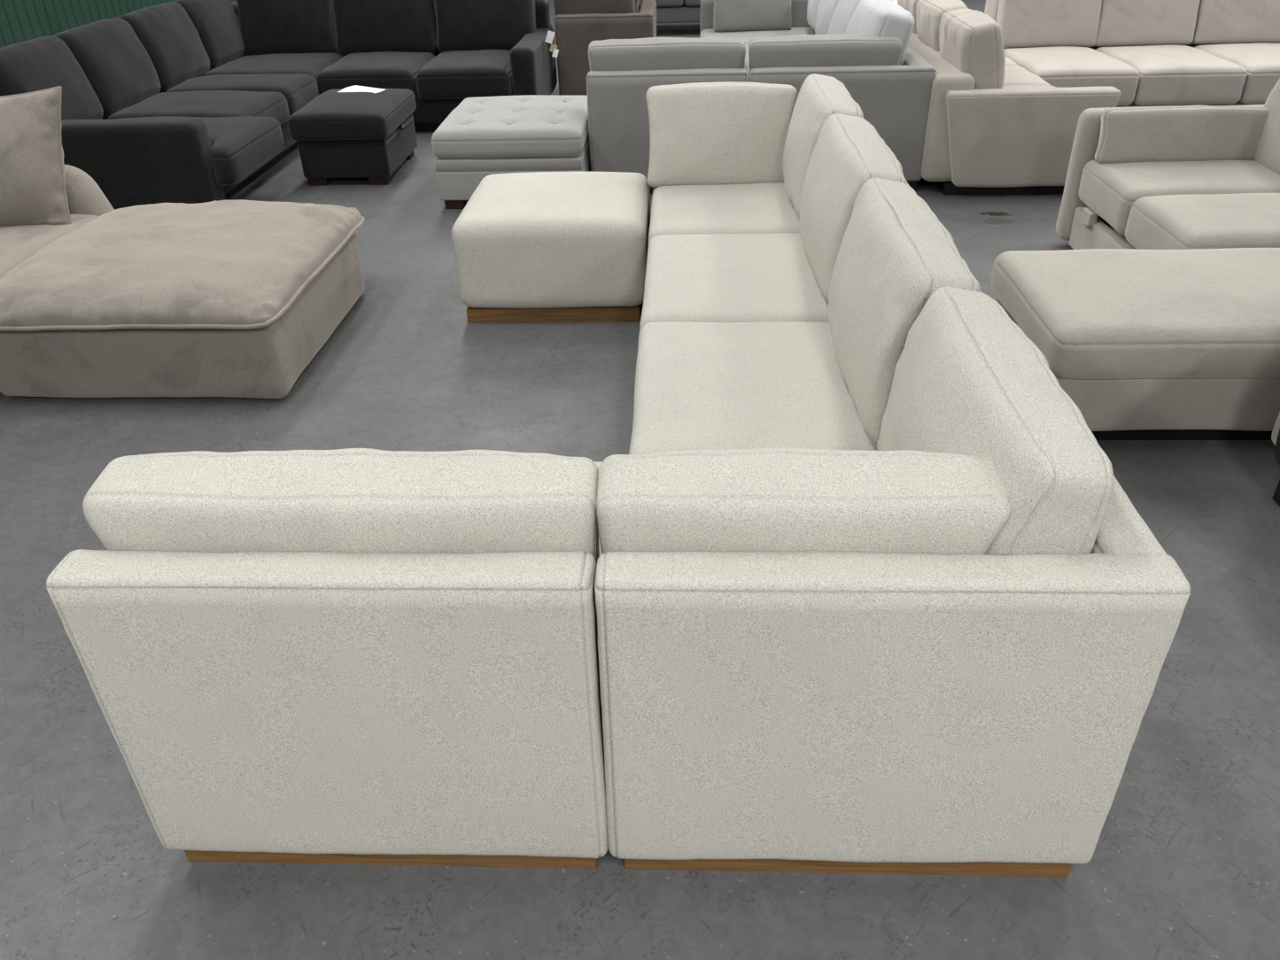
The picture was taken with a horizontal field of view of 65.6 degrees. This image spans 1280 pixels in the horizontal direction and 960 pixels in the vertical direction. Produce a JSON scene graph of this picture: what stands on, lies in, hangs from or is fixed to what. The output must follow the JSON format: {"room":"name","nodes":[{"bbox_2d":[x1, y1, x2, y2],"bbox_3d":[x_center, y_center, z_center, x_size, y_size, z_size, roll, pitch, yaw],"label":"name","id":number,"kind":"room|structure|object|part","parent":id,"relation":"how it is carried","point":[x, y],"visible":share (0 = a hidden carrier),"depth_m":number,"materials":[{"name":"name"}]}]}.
{"room":"store","nodes":[
{"label":"store","id":0,"kind":"room"},
{"bbox_2d":[0,0,236,47],"bbox_3d":[-3.889,-2.719,5.305,0.006,2.600,22.572,0,32,3],"label":"wall","id":1,"kind":"structure","parent":0,"point":[20,20],"depth_m":6.48,"materials":[{"name":"green paint"}]},
{"bbox_2d":[0,0,1279,959],"bbox_3d":[2.697,-1.550,5.698,13.320,0.100,22.700,0,32,3],"label":"floor","id":2,"kind":"structure","parent":0,"point":[1184,864],"depth_m":2.24,"materials":[{"name":"paint"}]},
{"bbox_2d":[0,164,114,278],"bbox_3d":[-3.175,-0.898,4.280,1.377,0.556,1.572,0,32,3],"label":"sofa","id":3,"kind":"object","parent":2,"relation":"on","point":[87,202],"visible":0.17,"depth_m":4.44,"materials":[{"name":"beige fabric"}]},
{"bbox_2d":[0,85,71,226],"bbox_3d":[-2.836,-1.399,4.404,0.658,0.605,0.311,-3,32,-2],"label":"throw pillow","id":4,"kind":"object","parent":3,"relation":"on","point":[33,191],"visible":0.97,"depth_m":4.33,"materials":[{"name":"beige fabric"}]},
{"bbox_3d":[-3.157,-0.859,4.149,1.328,0.175,1.309,0,32,3],"label":"seat","id":5,"kind":"part","parent":3,"relation":"part of","materials":[{"name":"beige fabric"}]},
{"bbox_3d":[-3.187,-1.245,4.832,1.305,0.552,0.267,0,32,3],"label":"arm","id":6,"kind":"part","parent":3,"relation":"part of"},
{"bbox_2d":[0,199,364,398],"bbox_3d":[-1.891,-0.809,4.166,1.213,0.480,1.307,0,32,3],"label":"ottoman","id":7,"kind":"object","parent":2,"relation":"on","point":[231,298],"visible":1,"depth_m":3.73,"materials":[{"name":"beige fabric"}]},
{"bbox_2d":[0,199,361,326],"bbox_3d":[-1.895,-0.944,4.083,1.190,0.163,1.283,0,32,3],"label":"cushion","id":8,"kind":"object","parent":7,"relation":"on","point":[241,262],"depth_m":3.77,"materials":[{"name":"beige fabric"}]},
{"bbox_2d":[0,0,557,209],"bbox_3d":[-2.279,-2.727,6.798,3.010,0.956,3.681,0,32,3],"label":"sectional sofa","id":9,"kind":"object","parent":2,"relation":"on","point":[177,101],"visible":0.91,"depth_m":6.86,"materials":[{"name":"grey fabric"}]},
{"bbox_2d":[0,35,103,119],"bbox_3d":[-3.406,-2.187,5.615,0.327,0.518,0.755,-14,30,11],"label":"cushion","id":10,"kind":"object","parent":9,"relation":"on","point":[44,62],"depth_m":5.56,"materials":[{"name":"grey fabric"}]},
{"bbox_2d":[51,17,160,118],"bbox_3d":[-3.378,-2.602,6.275,0.330,0.512,0.772,-14,30,11],"label":"cushion","id":11,"kind":"object","parent":9,"relation":"on","point":[123,77],"depth_m":6.13,"materials":[{"name":"grey fabric"}]},
{"bbox_3d":[-3.016,-1.689,5.432,1.394,0.528,0.208,0,32,3],"label":"arm","id":12,"kind":"part","parent":9,"relation":"part of","materials":[{"name":"grey fabric"}]},
{"bbox_2d":[116,1,209,93],"bbox_3d":[-3.345,-3.027,6.956,0.329,0.518,0.803,-14,30,11],"label":"cushion","id":13,"kind":"object","parent":9,"relation":"on","point":[174,45],"depth_m":6.81,"materials":[{"name":"grey fabric"}]},
{"bbox_2d":[107,90,289,125],"bbox_3d":[-2.822,-2.329,6.397,0.896,0.241,0.797,0,32,3],"label":"seat cushion","id":14,"kind":"object","parent":9,"relation":"on","point":[208,104],"depth_m":6.28,"materials":[{"name":"grey fabric"}]},
{"bbox_2d":[124,116,284,186],"bbox_3d":[-2.732,-1.897,5.704,1.135,0.240,0.824,0,32,3],"label":"seat cushion","id":15,"kind":"object","parent":9,"relation":"on","point":[234,147],"depth_m":5.53,"materials":[{"name":"grey fabric"}]},
{"bbox_2d":[173,0,244,70],"bbox_3d":[-3.315,-3.454,7.634,0.332,0.519,0.761,-14,30,11],"label":"cushion","id":16,"kind":"object","parent":9,"relation":"on","point":[220,29],"depth_m":7.48,"materials":[{"name":"grey fabric"}]},
{"bbox_2d":[166,73,318,116],"bbox_3d":[-2.794,-2.707,7.000,0.898,0.242,0.618,0,32,3],"label":"seat cushion","id":17,"kind":"object","parent":9,"relation":"on","point":[298,89],"depth_m":6.85,"materials":[{"name":"grey fabric"}]},
{"bbox_2d":[202,53,342,93],"bbox_3d":[-2.785,-3.106,7.639,0.855,0.240,0.886,0,32,3],"label":"seat cushion","id":18,"kind":"object","parent":9,"relation":"on","point":[312,64],"depth_m":7.46,"materials":[{"name":"grey fabric"}]},
{"bbox_2d":[236,0,339,55],"bbox_3d":[-2.799,-3.641,7.894,0.748,0.536,0.319,0,18,3],"label":"cushion","id":19,"kind":"object","parent":9,"relation":"on","point":[264,27],"depth_m":7.78,"materials":[{"name":"grey fabric"}]},
{"bbox_2d":[316,51,434,97],"bbox_3d":[-1.991,-3.104,7.599,0.729,0.243,0.893,0,32,3],"label":"seat cushion","id":20,"kind":"object","parent":9,"relation":"on","point":[372,69],"depth_m":7.24,"materials":[{"name":"grey fabric"}]},
{"bbox_2d":[332,0,437,56],"bbox_3d":[-2.018,-3.639,7.859,0.786,0.537,0.318,0,18,3],"label":"cushion","id":21,"kind":"object","parent":9,"relation":"on","point":[359,27],"depth_m":7.75,"materials":[{"name":"grey fabric"}]},
{"bbox_3d":[-2.075,-3.580,8.225,2.685,0.729,0.342,0,32,3],"label":"backrest frame","id":22,"kind":"part","parent":9,"relation":"part of","materials":[{"name":"grey fabric"}]},
{"bbox_2d":[416,49,512,100],"bbox_3d":[-1.270,-3.102,7.567,0.699,0.238,0.898,0,32,3],"label":"seat cushion","id":23,"kind":"object","parent":9,"relation":"on","point":[453,74],"depth_m":7.22,"materials":[{"name":"grey fabric"}]},
{"bbox_2d":[434,0,536,52],"bbox_3d":[-1.211,-3.640,7.824,0.788,0.538,0.318,0,18,3],"label":"cushion","id":24,"kind":"object","parent":9,"relation":"on","point":[461,25],"depth_m":7.71,"materials":[{"name":"grey fabric"}]},
{"bbox_3d":[-0.822,-3.222,7.801,0.188,0.511,1.336,0,32,3],"label":"arm","id":25,"kind":"part","parent":9,"relation":"part of","materials":[{"name":"grey fabric"}]},
{"bbox_2d":[544,30,554,43],"bbox_3d":[-0.686,-3.377,7.575,0.081,0.098,0.010,-9,33,-12],"label":"tag","id":26,"kind":"object","parent":9,"relation":"hanging from","point":[550,34],"visible":1,"depth_m":7.58,"materials":[{"name":"paper"}]},
{"bbox_2d":[549,43,557,52],"bbox_3d":[-0.664,-3.309,7.617,0.066,0.069,0.008,-13,34,-18],"label":"tag","id":27,"kind":"object","parent":9,"relation":"hanging from","point":[553,47],"visible":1,"depth_m":7.61,"materials":[{"name":"beige paper"}]},
{"bbox_2d":[551,48,558,57],"bbox_3d":[-0.648,-3.279,7.635,0.058,0.070,0.008,-17,35,-23],"label":"tag","id":28,"kind":"object","parent":9,"relation":"hanging from","point":[555,51],"visible":1,"depth_m":7.63,"materials":[{"name":"paper"}]},
{"bbox_2d":[46,461,608,868],"bbox_3d":[-0.502,0.233,2.189,0.910,0.748,0.940,0,32,3],"label":"sofa section","id":29,"kind":"object","parent":2,"relation":"on","point":[341,708],"visible":0.71,"depth_m":1.73,"materials":[{"name":"beige fabric"}]},
{"bbox_2d":[82,448,599,564],"bbox_3d":[-0.507,0.145,1.841,0.882,0.430,0.256,-1,32,2],"label":"cushion","id":30,"kind":"object","parent":29,"relation":"on","point":[348,500],"visible":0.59,"depth_m":1.68,"materials":[{"name":"beige fabric"}]},
{"bbox_3d":[-0.493,0.308,2.296,0.899,0.394,0.836,0,32,3],"label":"seat","id":31,"kind":"part","parent":29,"relation":"part of","materials":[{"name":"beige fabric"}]},
{"bbox_2d":[287,88,417,186],"bbox_3d":[-1.829,-2.262,6.489,0.631,0.475,0.853,0,32,3],"label":"ottoman","id":32,"kind":"object","parent":2,"relation":"on","point":[337,135],"visible":0.98,"depth_m":6.19,"materials":[{"name":"grey fabric"}]},
{"bbox_3d":[-1.840,-2.382,6.415,0.614,0.193,0.852,0,32,3],"label":"lid","id":33,"kind":"part","parent":32,"relation":"part of","materials":[{"name":"grey fabric"}]},
{"bbox_2d":[337,85,385,93],"bbox_3d":[-1.831,-2.543,6.496,0.270,0.020,0.200,16,36,26],"label":"paper sheet","id":34,"kind":"object","parent":32,"relation":"on","point":[352,89],"visible":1,"depth_m":6.51,"materials":[{"name":"white paper"}]},
{"bbox_3d":[-1.539,-2.283,6.434,0.044,0.035,0.066,0,32,3],"label":"pull knob","id":35,"kind":"part","parent":32,"relation":"part of","materials":[{"name":"black plastic"}]},
{"bbox_2d":[431,95,590,209],"bbox_3d":[-0.734,-2.032,6.081,0.863,0.468,1.004,0,32,3],"label":"ottoman","id":36,"kind":"object","parent":2,"relation":"on","point":[483,136],"visible":0.94,"depth_m":5.67,"materials":[{"name":"grey fabric"}]},
{"bbox_3d":[-0.738,-2.154,6.005,0.862,0.181,1.004,0,32,3],"label":"lid","id":37,"kind":"part","parent":36,"relation":"part of","materials":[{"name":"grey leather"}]},
{"bbox_2d":[451,171,650,322],"bbox_3d":[-0.371,-1.097,4.559,0.823,0.480,0.811,0,32,3],"label":"ottoman","id":38,"kind":"object","parent":2,"relation":"on","point":[538,246],"visible":0.94,"depth_m":4.24,"materials":[{"name":"beige fabric"}]},
{"bbox_2d":[554,0,656,95],"bbox_3d":[-0.260,-3.577,8.317,0.784,0.693,0.949,0,32,3],"label":"sofa section","id":39,"kind":"object","parent":2,"relation":"on","point":[574,33],"visible":0.47,"depth_m":7.82,"materials":[{"name":"brown fabric"}]},
{"bbox_2d":[553,0,635,15],"bbox_3d":[-0.364,-3.824,7.930,0.655,0.463,0.290,0,32,2],"label":"cushion","id":40,"kind":"object","parent":39,"relation":"on","point":[561,6],"visible":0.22,"depth_m":7.85,"materials":[{"name":"brown fabric"}]},
{"bbox_2d":[634,0,639,13],"bbox_3d":[-0.142,-4.006,8.244,0.348,0.496,0.593,-1,32,1],"label":"cushion","id":41,"kind":"object","parent":39,"relation":"on","point":[635,1],"visible":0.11,"depth_m":8.06,"materials":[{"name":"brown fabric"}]},
{"bbox_3d":[0.069,-3.616,8.310,0.124,0.635,0.891,0,32,3],"label":"backrest","id":42,"kind":"part","parent":39,"relation":"part of","materials":[{"name":"brown fabric"}]},
{"bbox_2d":[586,68,747,193],"bbox_3d":[0.175,-2.259,6.193,0.922,0.693,0.967,0,32,3],"label":"sofa section","id":43,"kind":"object","parent":2,"relation":"on","point":[617,111],"visible":0.44,"depth_m":5.72,"materials":[{"name":"grey fabric"}]},
{"bbox_2d":[587,37,745,70],"bbox_3d":[0.157,-2.377,5.828,0.909,0.404,0.272,1,32,3],"label":"cushion","id":44,"kind":"object","parent":43,"relation":"on","point":[648,53],"visible":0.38,"depth_m":5.67,"materials":[{"name":"grey fabric"}]},
{"bbox_2d":[636,0,700,23],"bbox_3d":[0.512,-5.588,11.397,2.000,0.800,0.930,0,32,3],"label":"sofa","id":45,"kind":"object","parent":2,"relation":"on","point":[667,11],"visible":0.2,"depth_m":11.11,"materials":[{"name":"fabric"}]},
{"bbox_2d":[638,0,683,7],"bbox_3d":[0.004,-5.525,11.341,0.990,0.165,0.730,0,32,3],"label":"seat cushion","id":46,"kind":"object","parent":45,"relation":"on","point":[660,3],"depth_m":11.05,"materials":[{"name":"fabric"}]},
{"bbox_2d":[684,0,700,6],"bbox_3d":[1.003,-5.524,11.297,0.990,0.165,0.730,0,32,3],"label":"seat cushion","id":47,"kind":"object","parent":45,"relation":"on","point":[687,3],"depth_m":11.03,"materials":[{"name":"fabric"}]},
{"bbox_2d":[744,43,749,72],"bbox_3d":[1.302,-3.245,7.719,0.991,0.693,0.925,0,32,3],"label":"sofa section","id":48,"kind":"object","parent":2,"relation":"on","point":[747,60],"visible":0.06,"depth_m":7.58,"materials":[{"name":"grey fabric"}]},
{"bbox_2d":[814,0,838,34],"bbox_3d":[1.520,-3.524,7.481,0.366,0.532,0.793,-1,32,1],"label":"cushion","id":49,"kind":"object","parent":48,"relation":"on","point":[826,8],"visible":0.16,"depth_m":7.31,"materials":[{"name":"grey fabric"}]},
{"bbox_2d":[648,118,864,242],"bbox_3d":[0.517,-1.210,4.450,0.941,0.748,0.935,0,32,3],"label":"sofa section","id":50,"kind":"object","parent":2,"relation":"on","point":[764,207],"visible":0.12,"depth_m":4.24,"materials":[{"name":"beige fabric"}]},
{"bbox_2d":[645,81,797,187],"bbox_3d":[0.368,-1.576,4.543,0.678,0.455,0.224,-2,32,0],"label":"cushion","id":51,"kind":"object","parent":50,"relation":"on","point":[725,132],"visible":0.83,"depth_m":4.45,"materials":[{"name":"beige fabric"}]},
{"bbox_3d":[0.470,-1.079,4.475,0.843,0.388,0.833,0,32,3],"label":"seat","id":52,"kind":"part","parent":50,"relation":"part of","materials":[{"name":"beige fabric"}]},
{"bbox_2d":[782,73,863,216],"bbox_3d":[0.756,-1.419,4.226,0.268,0.476,0.777,0,32,2],"label":"cushion","id":53,"kind":"object","parent":50,"relation":"on","point":[820,96],"visible":0.52,"depth_m":4.03,"materials":[{"name":"beige fabric"}]},
{"bbox_2d":[700,0,814,44],"bbox_3d":[1.183,-3.751,8.533,1.321,0.694,0.987,0,32,3],"label":"sofa section","id":54,"kind":"object","parent":2,"relation":"on","point":[800,26],"visible":0.06,"depth_m":8.69,"materials":[{"name":"grey fabric"}]},
{"bbox_2d":[713,0,791,31],"bbox_3d":[0.964,-4.118,8.489,0.675,0.542,0.300,-1,32,1],"label":"cushion","id":55,"kind":"object","parent":54,"relation":"on","point":[729,15],"visible":0.89,"depth_m":8.44,"materials":[{"name":"grey fabric"}]},
{"bbox_3d":[1.197,-4.001,8.877,1.316,0.637,0.137,0,32,3],"label":"backrest","id":56,"kind":"part","parent":54,"relation":"part of","materials":[{"name":"grey fabric"}]},
{"bbox_3d":[1.118,-3.635,8.531,1.192,0.387,0.856,0,32,3],"label":"seat","id":57,"kind":"part","parent":54,"relation":"part of","materials":[{"name":"grey fabric"}]},
{"bbox_2d":[806,0,820,30],"bbox_3d":[1.575,-3.969,8.188,0.369,0.530,0.794,1,32,3],"label":"cushion","id":58,"kind":"object","parent":54,"relation":"on","point":[812,6],"visible":0.3,"depth_m":8.09,"materials":[{"name":"grey fabric"}]},
{"bbox_2d":[639,182,909,331],"bbox_3d":[0.483,-0.725,3.676,0.941,0.748,0.891,0,32,3],"label":"sofa section","id":59,"kind":"object","parent":2,"relation":"on","point":[698,277],"visible":0.24,"depth_m":3.53,"materials":[{"name":"beige fabric"}]},
{"bbox_3d":[0.435,-0.621,3.743,0.837,0.390,0.891,0,32,3],"label":"seat","id":60,"kind":"part","parent":59,"relation":"part of","materials":[{"name":"beige fabric"}]},
{"bbox_2d":[799,113,907,301],"bbox_3d":[0.726,-0.970,3.511,0.271,0.479,0.870,0,32,2],"label":"cushion","id":61,"kind":"object","parent":59,"relation":"on","point":[849,151],"visible":0.69,"depth_m":3.28,"materials":[{"name":"beige fabric"}]},
{"bbox_2d":[628,290,982,454],"bbox_3d":[0.449,-0.251,2.921,0.938,0.746,0.890,0,32,3],"label":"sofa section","id":62,"kind":"object","parent":2,"relation":"on","point":[698,385],"visible":0.27,"depth_m":2.80,"materials":[{"name":"beige fabric"}]},
{"bbox_3d":[0.401,-0.150,2.987,0.835,0.394,0.889,0,32,3],"label":"seat","id":63,"kind":"part","parent":62,"relation":"part of","materials":[{"name":"beige fabric"}]},
{"bbox_2d":[828,178,980,442],"bbox_3d":[0.689,-0.497,2.756,0.281,0.484,0.874,-1,32,1],"label":"cushion","id":64,"kind":"object","parent":62,"relation":"on","point":[894,253],"visible":0.73,"depth_m":2.52,"materials":[{"name":"beige fabric"}]},
{"bbox_2d":[748,46,935,190],"bbox_3d":[1.162,-2.259,6.148,1.046,0.694,0.965,0,32,3],"label":"sofa section","id":65,"kind":"object","parent":2,"relation":"on","point":[895,100],"visible":0.44,"depth_m":5.63,"materials":[{"name":"grey fabric"}]},
{"bbox_2d":[748,33,902,74],"bbox_3d":[1.062,-2.375,5.788,0.870,0.400,0.275,0,32,2],"label":"cushion","id":66,"kind":"object","parent":65,"relation":"on","point":[839,50],"visible":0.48,"depth_m":5.62,"materials":[{"name":"grey fabric"}]},
{"bbox_2d":[844,0,914,65],"bbox_3d":[1.422,-2.633,6.059,0.367,0.533,0.793,-1,32,1],"label":"cushion","id":67,"kind":"object","parent":65,"relation":"on","point":[887,18],"visible":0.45,"depth_m":5.69,"materials":[{"name":"grey fabric"}]},
{"bbox_3d":[1.618,-2.297,6.137,0.133,0.638,0.899,0,32,3],"label":"backrest","id":68,"kind":"part","parent":65,"relation":"part of","materials":[{"name":"grey fabric"}]},
{"bbox_2d":[594,475,1190,876],"bbox_3d":[0.419,0.234,2.145,0.947,0.749,0.934,0,32,3],"label":"sofa section","id":69,"kind":"object","parent":2,"relation":"on","point":[779,711],"visible":0.8,"depth_m":1.69,"materials":[{"name":"beige fabric"}]},
{"bbox_2d":[595,446,1010,554],"bbox_3d":[0.274,0.143,1.806,0.691,0.431,0.256,-1,32,1],"label":"cushion","id":70,"kind":"object","parent":69,"relation":"on","point":[779,498],"visible":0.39,"depth_m":1.64,"materials":[{"name":"beige fabric"}]},
{"bbox_2d":[876,286,1114,555],"bbox_3d":[0.670,-0.037,2.021,0.274,0.480,0.821,1,32,4],"label":"cushion","id":71,"kind":"object","parent":69,"relation":"on","point":[967,380],"visible":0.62,"depth_m":1.77,"materials":[{"name":"beige fabric"}]},
{"bbox_3d":[0.836,0.197,2.132,0.112,0.688,0.883,0,32,3],"label":"backrest","id":72,"kind":"part","parent":69,"relation":"part of","materials":[{"name":"beige fabric"}]},
{"bbox_2d":[907,31,1120,194],"bbox_3d":[2.196,-2.649,6.756,1.008,0.664,2.785,0,32,3],"label":"sofa section","id":73,"kind":"object","parent":2,"relation":"on","point":[1018,137],"visible":0.62,"depth_m":5.60,"materials":[{"name":"beige fabric"}]},
{"bbox_2d":[897,0,918,33],"bbox_3d":[2.001,-3.238,7.060,0.322,0.495,0.695,-1,32,0],"label":"cushion","id":74,"kind":"object","parent":73,"relation":"on","point":[910,5],"visible":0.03,"depth_m":6.79,"materials":[{"name":"beige fabric"}]},
{"bbox_3d":[1.811,-2.699,6.790,0.237,0.598,2.704,0,32,3],"label":"backrest","id":75,"kind":"part","parent":73,"relation":"part of","materials":[{"name":"beige fabric"}]},
{"bbox_2d":[916,0,968,51],"bbox_3d":[1.974,-2.855,6.448,0.311,0.497,0.693,-1,32,1],"label":"cushion","id":76,"kind":"object","parent":73,"relation":"on","point":[929,12],"visible":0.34,"depth_m":6.24,"materials":[{"name":"beige fabric"}]},
{"bbox_2d":[938,7,1005,89],"bbox_3d":[1.942,-2.474,5.840,0.315,0.498,0.694,-1,32,1],"label":"cushion","id":77,"kind":"object","parent":73,"relation":"on","point":[971,41],"visible":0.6,"depth_m":5.56,"materials":[{"name":"beige fabric"}]},
{"bbox_3d":[2.298,-2.926,7.176,0.714,0.291,0.695,0,32,3],"label":"seat","id":78,"kind":"part","parent":73,"relation":"part of","materials":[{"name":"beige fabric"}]},
{"bbox_3d":[2.274,-2.554,6.584,0.715,0.291,0.700,0,32,3],"label":"seat","id":79,"kind":"part","parent":73,"relation":"part of","materials":[{"name":"beige fabric"}]},
{"bbox_3d":[2.245,-2.180,5.991,0.720,0.287,0.697,0,32,3],"label":"seat","id":80,"kind":"part","parent":73,"relation":"part of","materials":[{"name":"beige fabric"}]},
{"bbox_3d":[2.179,-1.941,5.643,0.940,0.529,0.147,0,32,3],"label":"arm","id":81,"kind":"part","parent":73,"relation":"part of","materials":[{"name":"beige fabric"}]},
{"bbox_2d":[984,0,1139,107],"bbox_3d":[3.021,-3.178,7.231,0.711,1.018,1.551,0,32,3],"label":"sofa section","id":82,"kind":"object","parent":2,"relation":"on","point":[1051,40],"visible":0.55,"depth_m":7.24,"materials":[{"name":"beige fabric"}]},
{"bbox_3d":[3.042,-3.497,7.710,0.687,0.650,0.400,0,32,3],"label":"backrest","id":83,"kind":"part","parent":82,"relation":"part of","materials":[{"name":"beige fabric"}]},
{"bbox_2d":[996,0,1101,47],"bbox_3d":[3.026,-3.505,7.342,0.711,0.569,0.250,0,22,3],"label":"cushion","id":84,"kind":"object","parent":82,"relation":"on","point":[1023,23],"depth_m":7.29,"materials":[{"name":"beige fabric"}]},
{"bbox_3d":[3.014,-2.889,7.078,0.696,0.269,0.984,0,32,3],"label":"seat","id":85,"kind":"part","parent":82,"relation":"part of","materials":[{"name":"beige fabric"}]},
{"bbox_2d":[991,248,1279,445],"bbox_3d":[2.191,-0.529,3.410,1.728,0.620,0.963,0,32,3],"label":"ottoman","id":86,"kind":"object","parent":2,"relation":"on","point":[1147,345],"visible":0.84,"depth_m":3.25,"materials":[{"name":"fabric"}]},
{"bbox_2d":[991,248,1279,379],"bbox_3d":[2.119,-0.601,3.452,1.580,0.196,0.822,0,32,3],"label":"cushion","id":87,"kind":"object","parent":86,"relation":"on","point":[1092,314],"depth_m":3.25,"materials":[{"name":"fabric"}]},
{"bbox_3d":[2.538,-0.332,3.032,1.000,0.570,0.140,0,32,3],"label":"arm","id":88,"kind":"part","parent":86,"relation":"part of","materials":[{"name":"fabric"}]},
{"bbox_2d":[1087,0,1247,107],"bbox_3d":[3.719,-3.177,7.199,0.707,1.018,1.554,0,32,3],"label":"sofa section","id":89,"kind":"object","parent":2,"relation":"on","point":[1150,36],"visible":0.7,"depth_m":6.95,"materials":[{"name":"beige fabric"}]},
{"bbox_3d":[3.741,-3.497,7.679,0.697,0.650,0.400,0,32,3],"label":"backrest","id":90,"kind":"part","parent":89,"relation":"part of","materials":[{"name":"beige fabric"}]},
{"bbox_2d":[1092,0,1200,46],"bbox_3d":[3.725,-3.506,7.313,0.707,0.569,0.251,0,22,3],"label":"cushion","id":91,"kind":"object","parent":89,"relation":"on","point":[1122,23],"depth_m":7.26,"materials":[{"name":"beige fabric"}]},
{"bbox_3d":[3.713,-2.887,7.047,0.706,0.268,0.987,0,32,3],"label":"seat","id":92,"kind":"part","parent":89,"relation":"part of","materials":[{"name":"beige fabric"}]},
{"bbox_2d":[1055,104,1279,249],"bbox_3d":[2.698,-1.203,4.323,1.240,0.730,1.348,0,32,3],"label":"sofa","id":93,"kind":"object","parent":2,"relation":"on","point":[1207,204],"visible":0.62,"depth_m":4.31,"materials":[{"name":"fabric"}]},
{"bbox_3d":[2.145,-0.948,4.421,0.071,0.202,1.185,0,32,3],"label":"panel","id":94,"kind":"part","parent":93,"relation":"part of","materials":[{"name":"fabric"}]},
{"bbox_2d":[1078,159,1279,236],"bbox_3d":[2.529,-1.304,4.530,0.854,0.226,0.605,0,32,3],"label":"seat cushion","id":95,"kind":"object","parent":93,"relation":"on","point":[1110,190],"depth_m":4.42,"materials":[{"name":"fabric"}]},
{"bbox_2d":[1094,105,1268,162],"bbox_3d":[2.527,-1.600,4.596,0.787,0.250,0.159,1,32,4],"label":"bolster cushion","id":96,"kind":"object","parent":93,"relation":"on","point":[1179,133],"visible":0.87,"depth_m":4.54,"materials":[{"name":"fabric"}]},
{"bbox_2d":[1124,193,1279,249],"bbox_3d":[2.507,-0.985,4.023,0.855,0.225,0.593,0,32,3],"label":"seat cushion","id":97,"kind":"object","parent":93,"relation":"on","point":[1158,221],"depth_m":3.96,"materials":[{"name":"fabric"}]},
{"bbox_2d":[1254,77,1279,174],"bbox_3d":[2.986,-1.589,4.324,0.365,0.606,0.614,1,32,4],"label":"cushion","id":98,"kind":"object","parent":93,"relation":"on","point":[1268,153],"visible":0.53,"depth_m":4.45,"materials":[{"name":"fabric"}]},
{"bbox_2d":[1185,0,1279,105],"bbox_3d":[4.427,-3.176,7.169,0.710,1.016,1.554,0,32,3],"label":"sofa section","id":99,"kind":"object","parent":2,"relation":"on","point":[1245,34],"visible":0.5,"depth_m":7.20,"materials":[{"name":"beige fabric"}]},
{"bbox_3d":[4.448,-3.496,7.648,0.702,0.650,0.400,0,32,3],"label":"backrest","id":100,"kind":"part","parent":99,"relation":"part of","materials":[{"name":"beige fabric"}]},
{"bbox_2d":[1186,0,1279,45],"bbox_3d":[4.434,-3.505,7.280,0.706,0.567,0.250,0,22,3],"label":"cushion","id":101,"kind":"object","parent":99,"relation":"on","point":[1218,22],"depth_m":7.24,"materials":[{"name":"beige fabric"}]},
{"bbox_3d":[4.419,-2.889,7.015,0.708,0.271,0.988,0,32,3],"label":"seat","id":102,"kind":"part","parent":99,"relation":"part of","materials":[{"name":"beige fabric"}]},
{"bbox_2d":[1272,427,1279,506],"bbox_3d":[2.364,-0.036,2.664,1.014,0.568,0.637,0,32,3],"label":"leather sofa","id":103,"kind":"object","parent":2,"relation":"on","point":[1276,495],"visible":1,"depth_m":2.97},
{"bbox_3d":[2.041,-0.077,2.653,0.368,0.472,0.637,0,32,3],"label":"arm","id":104,"kind":"part","parent":103,"relation":"part of","materials":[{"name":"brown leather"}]},
{"bbox_3d":[1.261,-2.757,6.943,0.980,0.692,0.921,0,32,3],"label":"sofa section","id":105,"kind":"object","parent":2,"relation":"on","visible":0},
{"bbox_2d":[827,0,892,34],"bbox_3d":[1.469,-3.057,6.734,0.372,0.535,0.794,1,32,4],"label":"cushion","id":106,"kind":"object","parent":105,"relation":"on","point":[844,11],"visible":0.08,"depth_m":6.54,"materials":[{"name":"grey fabric"}]}
]}

